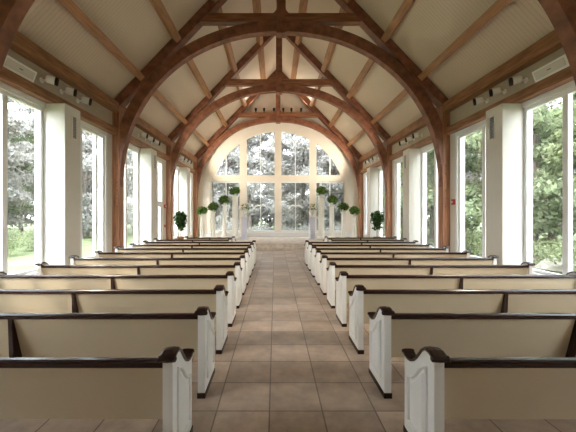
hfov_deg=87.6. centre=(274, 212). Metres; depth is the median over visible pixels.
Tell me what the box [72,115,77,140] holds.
air vent
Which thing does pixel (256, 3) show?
beam
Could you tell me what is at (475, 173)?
leafy tree
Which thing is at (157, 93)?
beam
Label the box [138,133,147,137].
spotlight
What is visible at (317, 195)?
shrub
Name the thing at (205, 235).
trim
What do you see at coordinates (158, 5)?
beam
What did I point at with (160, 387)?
pew
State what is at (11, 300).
pew
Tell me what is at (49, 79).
spotlight
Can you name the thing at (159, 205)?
door
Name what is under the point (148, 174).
column
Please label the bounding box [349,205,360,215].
ball
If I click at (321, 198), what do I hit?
pedestal column
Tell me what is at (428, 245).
pew
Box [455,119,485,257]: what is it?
window
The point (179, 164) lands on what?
header beam
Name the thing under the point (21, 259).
ground
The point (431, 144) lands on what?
window
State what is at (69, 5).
beam
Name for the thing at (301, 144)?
leafy tree
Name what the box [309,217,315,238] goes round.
pedestal
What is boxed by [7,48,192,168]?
trim
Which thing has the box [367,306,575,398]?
pew
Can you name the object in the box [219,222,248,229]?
shrub
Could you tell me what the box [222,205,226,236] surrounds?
pedestal column
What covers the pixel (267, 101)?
wall
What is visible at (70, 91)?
spotlight
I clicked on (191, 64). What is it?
beam
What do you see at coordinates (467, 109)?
trim
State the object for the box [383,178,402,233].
leafy tree
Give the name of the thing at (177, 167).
window
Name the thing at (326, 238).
pew
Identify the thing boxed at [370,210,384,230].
potted tree
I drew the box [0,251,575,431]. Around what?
floor
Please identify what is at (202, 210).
ball
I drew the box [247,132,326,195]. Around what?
leafy tree
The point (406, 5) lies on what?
beam
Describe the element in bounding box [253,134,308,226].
leafy tree
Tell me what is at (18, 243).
shrub
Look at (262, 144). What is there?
leafy tree
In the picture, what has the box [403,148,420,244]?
column
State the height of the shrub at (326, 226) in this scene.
5.181 m
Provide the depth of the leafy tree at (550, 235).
18.26 m
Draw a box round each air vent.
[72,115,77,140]
[489,115,494,140]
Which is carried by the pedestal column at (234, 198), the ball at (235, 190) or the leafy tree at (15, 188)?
the ball at (235, 190)
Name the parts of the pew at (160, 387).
rail, backrest, raised panel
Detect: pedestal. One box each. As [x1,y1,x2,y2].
[241,217,247,238]
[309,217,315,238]
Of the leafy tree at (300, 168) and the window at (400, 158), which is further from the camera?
the leafy tree at (300, 168)
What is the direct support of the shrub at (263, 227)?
on the ground
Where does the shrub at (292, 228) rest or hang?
on the ground
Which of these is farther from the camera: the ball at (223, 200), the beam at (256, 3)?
the ball at (223, 200)
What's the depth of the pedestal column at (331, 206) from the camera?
17.31 m
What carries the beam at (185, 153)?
attached to the wall at (109, 136)
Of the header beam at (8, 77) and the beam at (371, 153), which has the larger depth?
the beam at (371, 153)
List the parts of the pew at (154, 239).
rail, backrest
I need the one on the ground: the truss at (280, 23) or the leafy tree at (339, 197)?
the leafy tree at (339, 197)
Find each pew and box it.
[0,271,236,326]
[0,284,228,353]
[0,306,215,398]
[0,346,193,431]
[35,262,242,308]
[68,255,246,294]
[94,250,249,284]
[114,246,252,276]
[129,243,254,270]
[142,240,255,265]
[153,238,231,241]
[185,236,235,241]
[304,240,418,265]
[307,243,432,270]
[310,246,449,276]
[314,250,470,284]
[319,255,498,294]
[323,236,396,241]
[326,262,534,308]
[328,238,406,241]
[335,271,575,326]
[348,284,575,353]
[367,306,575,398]
[402,346,575,431]
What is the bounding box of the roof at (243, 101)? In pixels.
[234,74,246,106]
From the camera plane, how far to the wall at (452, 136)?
9.11 m
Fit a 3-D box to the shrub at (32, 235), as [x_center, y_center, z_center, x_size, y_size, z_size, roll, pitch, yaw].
[-13.332,1.469,17.096,2.514,1.342,2.405,0,0,24]
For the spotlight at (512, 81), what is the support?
attached to the wall at (452, 136)
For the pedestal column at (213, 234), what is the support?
on the platform
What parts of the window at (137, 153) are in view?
casing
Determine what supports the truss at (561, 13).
on the floor
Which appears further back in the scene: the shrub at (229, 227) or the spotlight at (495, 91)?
the shrub at (229, 227)
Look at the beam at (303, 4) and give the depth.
11.43 m
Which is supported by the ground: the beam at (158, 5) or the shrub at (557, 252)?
the shrub at (557, 252)
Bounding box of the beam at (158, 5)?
[149,0,180,42]
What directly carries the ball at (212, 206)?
on the pedestal column at (213, 234)
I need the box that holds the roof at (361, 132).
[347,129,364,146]
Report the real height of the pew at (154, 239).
0.868 m
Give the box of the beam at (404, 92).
[370,89,407,124]
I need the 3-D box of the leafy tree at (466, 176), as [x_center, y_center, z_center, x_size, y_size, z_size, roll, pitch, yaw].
[13.859,-3.450,26.311,6.365,11.132,7.440,0,0,34]
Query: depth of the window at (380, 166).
15.58 m
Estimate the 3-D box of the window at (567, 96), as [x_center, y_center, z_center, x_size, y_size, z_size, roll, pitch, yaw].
[5.415,-0.555,5.825,0.210,3.670,1.570,0,0,0]
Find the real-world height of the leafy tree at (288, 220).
13.232 m
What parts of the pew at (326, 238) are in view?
rail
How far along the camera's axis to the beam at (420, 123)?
11.70 m
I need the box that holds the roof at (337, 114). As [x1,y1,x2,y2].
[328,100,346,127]
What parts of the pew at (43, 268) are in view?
rail, backrest, raised panel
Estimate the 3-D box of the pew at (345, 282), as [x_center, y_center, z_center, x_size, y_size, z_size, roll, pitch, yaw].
[2.961,1.366,4.969,3.858,0.868,0.524,0,0,0]
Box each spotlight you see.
[39,75,58,85]
[60,87,76,96]
[76,97,91,105]
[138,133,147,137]
[145,137,154,141]
[151,141,160,145]
[405,137,414,141]
[412,133,422,137]
[473,97,488,105]
[489,87,506,96]
[508,75,528,85]
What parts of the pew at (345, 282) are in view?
raised panel, rail, backrest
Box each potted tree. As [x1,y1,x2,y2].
[173,211,186,238]
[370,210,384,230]
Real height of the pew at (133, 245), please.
0.868 m
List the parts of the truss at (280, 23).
post, king post, post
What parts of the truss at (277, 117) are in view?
post, king post, post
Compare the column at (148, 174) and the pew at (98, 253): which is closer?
the pew at (98, 253)
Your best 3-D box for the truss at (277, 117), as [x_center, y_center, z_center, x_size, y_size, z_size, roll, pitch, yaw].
[0.190,-3.558,18.480,10.390,10.716,0.300,0,0,0]
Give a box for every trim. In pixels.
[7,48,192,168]
[199,234,356,236]
[363,47,564,168]
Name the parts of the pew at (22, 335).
rail, backrest, raised panel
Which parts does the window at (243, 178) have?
sash rail, sash rail, sill, sash rail, sash rail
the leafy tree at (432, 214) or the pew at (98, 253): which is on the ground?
the leafy tree at (432, 214)
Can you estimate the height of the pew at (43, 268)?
0.868 m
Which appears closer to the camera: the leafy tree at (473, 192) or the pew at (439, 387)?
the pew at (439, 387)
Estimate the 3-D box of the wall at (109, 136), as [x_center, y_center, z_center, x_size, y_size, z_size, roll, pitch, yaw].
[-5.120,-0.825,7.930,0.220,5.250,21.860,0,0,0]
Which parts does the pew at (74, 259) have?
rail, backrest, raised panel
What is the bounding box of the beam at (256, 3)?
[252,0,262,45]
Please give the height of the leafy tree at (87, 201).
12.842 m
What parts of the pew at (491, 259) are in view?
raised panel, backrest, rail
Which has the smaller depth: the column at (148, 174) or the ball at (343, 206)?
the column at (148, 174)
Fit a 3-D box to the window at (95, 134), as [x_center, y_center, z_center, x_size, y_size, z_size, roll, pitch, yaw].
[-5.035,-0.555,7.985,0.210,3.670,1.910,0,0,0]
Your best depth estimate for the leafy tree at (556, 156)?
11.44 m
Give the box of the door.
[157,203,161,238]
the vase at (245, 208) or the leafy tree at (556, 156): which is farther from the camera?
the vase at (245, 208)
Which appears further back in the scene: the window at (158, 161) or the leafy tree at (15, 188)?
the leafy tree at (15, 188)
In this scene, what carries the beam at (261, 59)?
attached to the ceiling
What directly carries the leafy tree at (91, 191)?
on the ground
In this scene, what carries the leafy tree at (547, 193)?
on the ground
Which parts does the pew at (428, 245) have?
raised panel, rail, backrest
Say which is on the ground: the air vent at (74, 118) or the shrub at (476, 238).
the shrub at (476, 238)
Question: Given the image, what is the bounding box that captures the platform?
[235,237,323,250]
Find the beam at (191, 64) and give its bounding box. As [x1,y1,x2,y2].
[183,45,211,98]
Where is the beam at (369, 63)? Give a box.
[346,45,378,98]
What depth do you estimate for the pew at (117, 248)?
8.40 m
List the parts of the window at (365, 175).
frame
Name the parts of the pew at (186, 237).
rail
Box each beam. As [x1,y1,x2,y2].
[0,67,116,134]
[10,31,118,111]
[58,0,144,80]
[124,107,170,144]
[129,136,169,160]
[149,0,180,42]
[154,90,187,124]
[173,142,196,161]
[177,161,195,173]
[183,45,211,98]
[216,7,237,72]
[252,0,262,45]
[258,48,265,78]
[291,48,299,78]
[295,0,307,44]
[321,7,345,72]
[346,45,378,98]
[360,142,384,161]
[360,161,380,173]
[370,89,407,124]
[381,0,415,42]
[388,107,437,144]
[389,136,432,160]
[417,0,511,80]
[443,30,562,111]
[445,66,573,134]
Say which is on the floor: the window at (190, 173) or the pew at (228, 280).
the pew at (228, 280)
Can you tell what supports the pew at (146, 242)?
on the floor
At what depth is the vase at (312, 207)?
17.29 m
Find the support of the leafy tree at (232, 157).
on the ground
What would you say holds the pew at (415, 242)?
on the floor
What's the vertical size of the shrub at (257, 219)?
5.377 m
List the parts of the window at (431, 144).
casing, frame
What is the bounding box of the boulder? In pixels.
[533,258,575,273]
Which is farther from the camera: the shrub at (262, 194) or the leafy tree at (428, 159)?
the shrub at (262, 194)
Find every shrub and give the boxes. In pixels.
[8,234,33,256]
[9,228,34,251]
[213,190,268,227]
[215,193,274,226]
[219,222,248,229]
[238,192,306,229]
[248,223,271,229]
[261,203,317,229]
[270,194,339,227]
[284,225,308,229]
[300,195,341,228]
[324,222,340,229]
[465,227,481,255]
[465,230,535,256]
[533,238,575,265]
[533,239,553,261]
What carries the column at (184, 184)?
attached to the wall at (109, 136)
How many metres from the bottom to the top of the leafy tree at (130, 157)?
14.324 m
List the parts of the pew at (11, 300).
rail, backrest, raised panel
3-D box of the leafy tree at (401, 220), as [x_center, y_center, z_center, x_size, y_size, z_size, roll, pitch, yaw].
[12.699,-4.863,27.260,9.336,13.968,7.987,0,0,-12]
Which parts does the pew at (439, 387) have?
raised panel, rail, backrest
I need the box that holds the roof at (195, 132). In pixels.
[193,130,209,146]
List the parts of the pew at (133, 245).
backrest, rail, raised panel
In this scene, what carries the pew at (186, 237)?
on the floor
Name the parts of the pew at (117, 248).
backrest, rail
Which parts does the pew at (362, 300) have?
raised panel, rail, backrest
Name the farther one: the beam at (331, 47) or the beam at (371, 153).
the beam at (371, 153)
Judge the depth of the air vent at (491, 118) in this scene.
6.83 m
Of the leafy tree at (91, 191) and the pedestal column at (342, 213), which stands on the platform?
the pedestal column at (342, 213)
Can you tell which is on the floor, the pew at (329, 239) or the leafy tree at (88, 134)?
the pew at (329, 239)
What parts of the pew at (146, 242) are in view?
backrest, rail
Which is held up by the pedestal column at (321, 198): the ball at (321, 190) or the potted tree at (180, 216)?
the ball at (321, 190)
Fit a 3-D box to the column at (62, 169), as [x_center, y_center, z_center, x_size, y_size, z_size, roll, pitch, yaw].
[-4.784,-0.295,6.790,0.452,4.190,0.544,0,0,0]
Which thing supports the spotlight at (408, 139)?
attached to the wall at (452, 136)
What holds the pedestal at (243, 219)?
on the platform
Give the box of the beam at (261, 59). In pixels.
[258,48,265,78]
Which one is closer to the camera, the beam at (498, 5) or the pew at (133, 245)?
the beam at (498, 5)
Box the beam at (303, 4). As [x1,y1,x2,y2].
[295,0,307,44]
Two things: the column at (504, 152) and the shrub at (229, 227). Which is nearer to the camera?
the column at (504, 152)
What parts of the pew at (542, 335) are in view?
raised panel, backrest, rail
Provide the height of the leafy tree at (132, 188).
11.308 m
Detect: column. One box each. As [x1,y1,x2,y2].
[45,103,79,264]
[140,148,156,244]
[179,167,189,238]
[200,216,204,236]
[211,212,215,236]
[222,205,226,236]
[232,196,239,238]
[317,196,324,238]
[330,205,334,236]
[340,212,345,236]
[352,216,356,236]
[367,167,377,236]
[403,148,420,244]
[486,103,521,264]
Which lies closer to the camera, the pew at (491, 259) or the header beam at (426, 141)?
the pew at (491, 259)
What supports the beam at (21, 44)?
attached to the wall at (109, 136)
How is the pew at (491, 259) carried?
on the floor
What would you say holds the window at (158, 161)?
in the wall at (109, 136)
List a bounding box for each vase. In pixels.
[240,204,248,216]
[307,204,316,216]
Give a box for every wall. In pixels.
[0,81,192,267]
[198,93,357,236]
[363,80,575,262]
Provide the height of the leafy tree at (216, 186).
11.409 m
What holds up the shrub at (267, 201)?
on the ground
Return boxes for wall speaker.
[3,55,36,82]
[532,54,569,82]
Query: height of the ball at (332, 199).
0.577 m
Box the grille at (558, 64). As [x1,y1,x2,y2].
[534,57,565,79]
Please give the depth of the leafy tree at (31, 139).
23.75 m
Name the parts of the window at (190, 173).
frame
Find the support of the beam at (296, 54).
attached to the ceiling
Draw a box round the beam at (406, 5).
[381,0,415,42]
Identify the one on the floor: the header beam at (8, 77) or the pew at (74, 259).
the pew at (74, 259)
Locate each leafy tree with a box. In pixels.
[8,98,34,229]
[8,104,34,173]
[8,129,34,224]
[8,139,34,233]
[28,114,133,236]
[34,130,97,222]
[82,134,133,221]
[127,150,174,234]
[127,153,174,233]
[174,158,256,225]
[213,136,285,224]
[215,132,274,229]
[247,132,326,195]
[250,142,273,225]
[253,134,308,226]
[266,134,342,229]
[287,151,308,195]
[288,136,402,224]
[293,134,336,225]
[317,148,383,223]
[383,154,476,236]
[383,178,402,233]
[384,154,471,224]
[400,138,481,232]
[400,171,476,225]
[401,150,476,238]
[465,95,575,259]
[465,100,575,226]
[465,153,481,225]
[536,99,575,254]
[543,93,575,241]
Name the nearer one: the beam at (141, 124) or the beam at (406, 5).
the beam at (406, 5)
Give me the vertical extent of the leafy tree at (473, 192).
11.479 m
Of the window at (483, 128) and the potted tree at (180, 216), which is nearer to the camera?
the window at (483, 128)
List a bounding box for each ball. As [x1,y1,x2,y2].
[196,206,207,215]
[208,202,218,211]
[218,195,229,204]
[229,186,239,195]
[316,186,327,195]
[326,195,337,204]
[337,202,349,211]
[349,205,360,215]
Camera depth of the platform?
15.25 m
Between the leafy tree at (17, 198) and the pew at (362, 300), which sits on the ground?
the leafy tree at (17, 198)
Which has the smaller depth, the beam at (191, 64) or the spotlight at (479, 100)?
the spotlight at (479, 100)
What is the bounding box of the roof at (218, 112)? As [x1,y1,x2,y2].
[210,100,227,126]
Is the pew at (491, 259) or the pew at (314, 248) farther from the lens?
the pew at (314, 248)
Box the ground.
[8,221,575,273]
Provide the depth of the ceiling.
8.65 m
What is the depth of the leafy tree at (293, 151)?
45.60 m
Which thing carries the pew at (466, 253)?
on the floor
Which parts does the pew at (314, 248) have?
raised panel, rail, backrest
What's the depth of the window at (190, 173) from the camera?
17.91 m
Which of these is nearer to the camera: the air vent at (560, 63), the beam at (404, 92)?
the air vent at (560, 63)
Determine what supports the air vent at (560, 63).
attached to the wall at (452, 136)
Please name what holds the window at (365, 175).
in the wall at (452, 136)
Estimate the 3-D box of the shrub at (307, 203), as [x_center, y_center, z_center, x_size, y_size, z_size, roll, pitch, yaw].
[1.202,0.291,34.438,6.892,3.846,7.203,0,0,-7]
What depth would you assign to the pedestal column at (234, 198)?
17.26 m
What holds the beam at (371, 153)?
attached to the wall at (452, 136)
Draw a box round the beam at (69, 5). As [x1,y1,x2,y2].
[58,0,144,80]
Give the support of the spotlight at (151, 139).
attached to the wall at (109, 136)
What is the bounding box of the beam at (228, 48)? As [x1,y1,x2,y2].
[216,7,237,72]
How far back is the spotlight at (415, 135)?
10.94 m
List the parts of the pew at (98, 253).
rail, backrest, raised panel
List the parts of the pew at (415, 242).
rail, backrest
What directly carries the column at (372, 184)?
attached to the wall at (452, 136)
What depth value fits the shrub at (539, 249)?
11.13 m
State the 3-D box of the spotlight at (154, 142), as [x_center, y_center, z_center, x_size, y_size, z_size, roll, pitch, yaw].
[-4.832,-2.835,12.159,0.374,0.190,0.212,0,0,-16]
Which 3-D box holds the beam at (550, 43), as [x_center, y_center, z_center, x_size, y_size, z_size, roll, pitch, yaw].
[5.275,-3.245,7.120,0.220,0.290,4.200,0,0,0]
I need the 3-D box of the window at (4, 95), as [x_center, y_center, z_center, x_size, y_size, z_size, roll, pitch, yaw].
[-5.035,-0.555,5.825,0.210,3.670,1.570,0,0,0]
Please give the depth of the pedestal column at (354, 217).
17.32 m
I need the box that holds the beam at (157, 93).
[154,90,187,124]
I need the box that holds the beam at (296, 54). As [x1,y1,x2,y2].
[291,48,299,78]
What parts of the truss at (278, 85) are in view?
post, king post, post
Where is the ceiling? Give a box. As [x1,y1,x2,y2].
[18,0,554,155]
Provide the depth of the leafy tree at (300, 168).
37.98 m
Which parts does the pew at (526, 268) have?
raised panel, backrest, rail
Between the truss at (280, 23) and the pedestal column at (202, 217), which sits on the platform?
the pedestal column at (202, 217)
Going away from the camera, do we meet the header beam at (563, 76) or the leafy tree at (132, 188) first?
the header beam at (563, 76)
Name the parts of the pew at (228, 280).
rail, backrest, raised panel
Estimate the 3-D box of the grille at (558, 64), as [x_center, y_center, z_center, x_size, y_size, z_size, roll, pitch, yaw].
[5.226,-2.740,5.720,0.061,0.146,0.620,0,0,0]
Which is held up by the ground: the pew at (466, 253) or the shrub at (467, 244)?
the shrub at (467, 244)
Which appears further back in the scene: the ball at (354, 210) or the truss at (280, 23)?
the ball at (354, 210)
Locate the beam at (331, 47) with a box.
[321,7,345,72]
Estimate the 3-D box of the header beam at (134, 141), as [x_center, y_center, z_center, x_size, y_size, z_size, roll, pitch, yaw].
[-4.923,-2.505,11.640,0.170,0.210,4.280,0,0,0]
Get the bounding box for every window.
[0,82,45,274]
[80,120,106,257]
[124,143,139,247]
[157,160,161,202]
[173,166,178,238]
[190,173,191,234]
[208,131,347,233]
[364,172,366,234]
[378,166,384,236]
[394,156,402,238]
[420,143,437,247]
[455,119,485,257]
[522,80,575,274]
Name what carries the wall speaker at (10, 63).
attached to the wall at (109, 136)
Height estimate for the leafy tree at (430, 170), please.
11.649 m
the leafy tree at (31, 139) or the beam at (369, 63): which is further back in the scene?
the leafy tree at (31, 139)
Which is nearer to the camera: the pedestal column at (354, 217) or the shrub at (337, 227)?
the pedestal column at (354, 217)
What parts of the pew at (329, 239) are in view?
rail, backrest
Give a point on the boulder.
(550, 267)
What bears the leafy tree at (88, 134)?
on the ground
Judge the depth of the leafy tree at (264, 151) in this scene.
27.15 m
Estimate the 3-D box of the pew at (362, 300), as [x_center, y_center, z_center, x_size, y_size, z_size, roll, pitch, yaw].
[2.961,1.366,4.055,3.858,0.868,0.524,0,0,0]
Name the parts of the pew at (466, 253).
raised panel, rail, backrest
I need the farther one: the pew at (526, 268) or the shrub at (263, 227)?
the shrub at (263, 227)
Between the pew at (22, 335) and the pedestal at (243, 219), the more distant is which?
the pedestal at (243, 219)
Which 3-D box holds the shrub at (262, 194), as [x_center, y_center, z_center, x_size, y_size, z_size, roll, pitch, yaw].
[-0.927,-0.241,34.595,9.320,4.977,8.917,0,0,-14]
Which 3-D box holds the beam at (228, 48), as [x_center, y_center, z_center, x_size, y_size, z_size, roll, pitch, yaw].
[-1.869,-6.596,11.640,0.314,0.312,4.280,0,0,0]
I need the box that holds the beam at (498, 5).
[417,0,511,80]
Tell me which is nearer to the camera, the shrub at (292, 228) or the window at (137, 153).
the window at (137, 153)
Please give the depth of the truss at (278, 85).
13.80 m
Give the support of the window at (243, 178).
in the wall at (267, 101)
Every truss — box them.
[0,0,575,84]
[112,0,449,251]
[166,36,391,238]
[193,70,362,236]
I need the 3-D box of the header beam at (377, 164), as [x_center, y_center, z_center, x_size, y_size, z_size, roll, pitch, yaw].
[5.303,-2.505,16.200,0.170,0.210,4.280,0,0,0]

